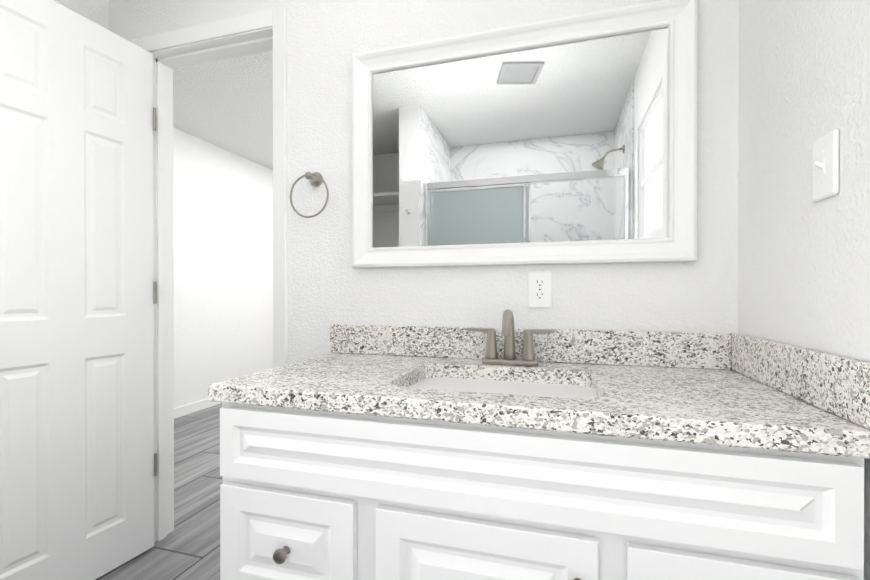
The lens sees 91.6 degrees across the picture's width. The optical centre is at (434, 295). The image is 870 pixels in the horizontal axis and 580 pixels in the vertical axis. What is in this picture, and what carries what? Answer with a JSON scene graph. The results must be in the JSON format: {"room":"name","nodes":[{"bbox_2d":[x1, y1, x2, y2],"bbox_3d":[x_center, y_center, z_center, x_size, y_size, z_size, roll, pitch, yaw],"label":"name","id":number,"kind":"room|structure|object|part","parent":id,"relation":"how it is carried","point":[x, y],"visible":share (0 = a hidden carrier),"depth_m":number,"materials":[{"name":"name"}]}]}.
{"room":"bathroom","nodes":[
{"label":"bathroom","id":0,"kind":"room"},
{"bbox_2d":[54,0,108,29],"bbox_3d":[-1.829,-0.179,0.522,0.120,2.450,2.720,0,0,16],"label":"wall","id":1,"kind":"structure","parent":0,"point":[96,11],"depth_m":1.74,"materials":[{"name":"white paint"}]},
{"bbox_2d":[96,403,222,579],"bbox_3d":[-0.550,1.066,2.822,3.820,0.060,7.840,0,0,16],"label":"floor","id":2,"kind":"structure","parent":0,"point":[188,548],"depth_m":2.00,"materials":[{"name":"grey wood"}]},
{"bbox_2d":[208,309,869,579],"bbox_3d":[0.151,0.541,1.057,1.248,1.004,0.592,0,0,16],"label":"bathroom vanity","id":3,"kind":"object","parent":2,"relation":"on","point":[507,451],"visible":1,"depth_m":0.82,"materials":[{"name":"white paint"}]},
{"bbox_3d":[-0.327,0.552,0.903,0.031,0.031,0.030,0,0,16],"label":"knob","id":4,"kind":"part","parent":3,"relation":"part of","materials":[{"name":"silver metal"}]},
{"bbox_3d":[-0.328,0.552,0.929,0.336,0.240,0.019,0,0,16],"label":"drawer","id":5,"kind":"part","parent":3,"relation":"part of","materials":[{"name":"white paint"}]},
{"bbox_3d":[0.085,0.682,0.810,0.424,0.500,0.019,0,0,16],"label":"door","id":6,"kind":"part","parent":3,"relation":"part of","materials":[{"name":"white paint"}]},
{"bbox_2d":[208,353,869,458],"bbox_3d":[0.155,0.223,1.069,1.248,0.040,0.563,0,0,16],"label":"countertop","id":7,"kind":"structure","parent":3,"relation":"on","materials":[{"name":"stone"}]},
{"bbox_2d":[408,377,596,397],"bbox_3d":[0.153,0.320,1.048,0.510,0.153,0.370,0,0,16],"label":"sink","id":8,"kind":"object","parent":7,"relation":"in","point":[528,386],"depth_m":1.14,"materials":[{"name":"white ceramic"}]},
{"bbox_2d":[467,309,554,365],"bbox_3d":[0.211,0.120,1.220,0.258,0.163,0.126,0,0,16],"label":"faucet","id":9,"kind":"object","parent":7,"relation":"on","point":[491,358],"depth_m":1.24,"materials":[{"name":"silver metal"}]},
{"bbox_3d":[0.492,0.683,0.692,0.326,0.500,0.019,0,0,16],"label":"door","id":10,"kind":"part","parent":3,"relation":"part of","materials":[{"name":"white paint"}]},
{"bbox_2d":[173,127,272,407],"bbox_3d":[-1.948,-0.197,4.638,0.120,2.450,4.880,0,0,16],"label":"wall","id":11,"kind":"structure","parent":0,"point":[223,253],"depth_m":4.03,"materials":[{"name":"white paint"}]},
{"bbox_2d":[174,398,221,418],"bbox_3d":[-1.881,0.986,4.629,0.013,0.085,4.850,0,0,16],"label":"baseboard","id":12,"kind":"structure","parent":11,"relation":"attached to","point":[192,407],"depth_m":3.74,"materials":[{"name":"white paint"}]},
{"bbox_2d":[173,50,272,169],"bbox_3d":[-0.550,-1.454,2.811,3.820,0.080,7.840,0,0,16],"label":"ceiling","id":13,"kind":"structure","parent":0,"point":[226,104],"depth_m":3.13,"materials":[{"name":"white paint"}]},
{"bbox_2d":[109,0,738,363],"bbox_3d":[-0.867,-0.185,1.722,3.820,2.450,0.120,0,0,16],"label":"wall","id":14,"kind":"structure","parent":0,"point":[328,284],"depth_m":1.41,"materials":[{"name":"white paint"}]},
{"bbox_2d":[0,0,156,579],"bbox_3d":[-1.280,0.021,1.467,0.173,2.025,0.614,0,0,21],"label":"door","id":15,"kind":"structure","parent":14,"relation":"in","point":[76,330],"depth_m":1.47,"materials":[{"name":"white paint"}]},
{"bbox_3d":[-1.165,-0.014,1.746,0.038,1.513,0.011,0,0,21],"label":"door hinge","id":16,"kind":"part","parent":15,"relation":"part of","materials":[{"name":"silver metal"}]},
{"bbox_2d":[156,59,166,540],"bbox_3d":[-1.170,0.020,1.808,0.011,2.040,0.035,0,0,16],"label":"door frame","id":17,"kind":"object","parent":14,"relation":"attached to","point":[161,289],"visible":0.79,"depth_m":1.80,"materials":[{"name":"white paint"}]},
{"bbox_2d":[132,6,287,541],"bbox_3d":[-0.882,-0.011,1.727,0.736,2.103,0.154,0,0,16],"label":"door frame","id":18,"kind":"structure","parent":14,"relation":"attached to","point":[280,308],"depth_m":1.64,"materials":[{"name":"white paint"}]},
{"bbox_3d":[-1.188,-0.012,1.887,0.058,2.103,0.017,0,0,16],"label":"door trim","id":19,"kind":"part","parent":18,"relation":"part of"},
{"bbox_2d":[150,27,272,68],"bbox_3d":[-0.882,-1.010,1.722,0.650,0.020,0.122,0,0,16],"label":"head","id":20,"kind":"object","parent":14,"relation":"attached to","point":[220,41],"visible":0.43,"depth_m":1.71},
{"bbox_2d":[158,36,272,65],"bbox_3d":[-0.882,-0.994,1.720,0.610,0.011,0.035,0,0,16],"label":"door frame","id":21,"kind":"object","parent":20,"relation":"attached to","point":[225,49],"visible":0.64,"depth_m":1.71,"materials":[{"name":"white paint"}]},
{"bbox_2d":[290,172,328,217],"bbox_3d":[-0.437,-0.360,1.500,0.155,0.174,0.060,0,0,16],"label":"towel ring","id":22,"kind":"object","parent":14,"relation":"attached to","point":[315,179],"visible":1,"depth_m":1.49,"materials":[{"name":"silver metal"}]},
{"bbox_2d":[352,0,697,267],"bbox_3d":[0.221,-0.465,1.324,1.052,0.735,0.032,0,0,16],"label":"mirror","id":23,"kind":"object","parent":14,"relation":"attached to","point":[572,139],"visible":1,"depth_m":1.31,"materials":[{"name":"white mirror"}]},
{"bbox_2d":[330,324,730,369],"bbox_3d":[0.221,0.152,1.333,1.228,0.100,0.020,0,0,16],"label":"backsplash","id":24,"kind":"structure","parent":14,"relation":"attached to","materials":[{"name":"stone"}]},
{"bbox_2d":[528,271,551,307],"bbox_3d":[0.324,-0.020,1.308,0.070,0.115,0.009,0,0,16],"label":"electrical outlet plate","id":25,"kind":"object","parent":14,"relation":"attached to","point":[539,289],"visible":1,"depth_m":1.30,"materials":[{"name":"white plastic"}]},
{"bbox_2d":[738,0,869,579],"bbox_3d":[0.767,-0.180,0.717,0.120,2.450,0.900,0,0,16],"label":"wall","id":26,"kind":"structure","parent":0,"point":[803,256],"depth_m":0.85,"materials":[{"name":"white paint"}]},
{"bbox_2d":[813,129,838,201],"bbox_3d":[0.713,-0.238,0.782,0.019,0.115,0.070,0,0,16],"label":"switch plate","id":27,"kind":"object","parent":26,"relation":"attached to","point":[825,166],"visible":1,"depth_m":0.77,"materials":[{"name":"white plastic"}]}
]}

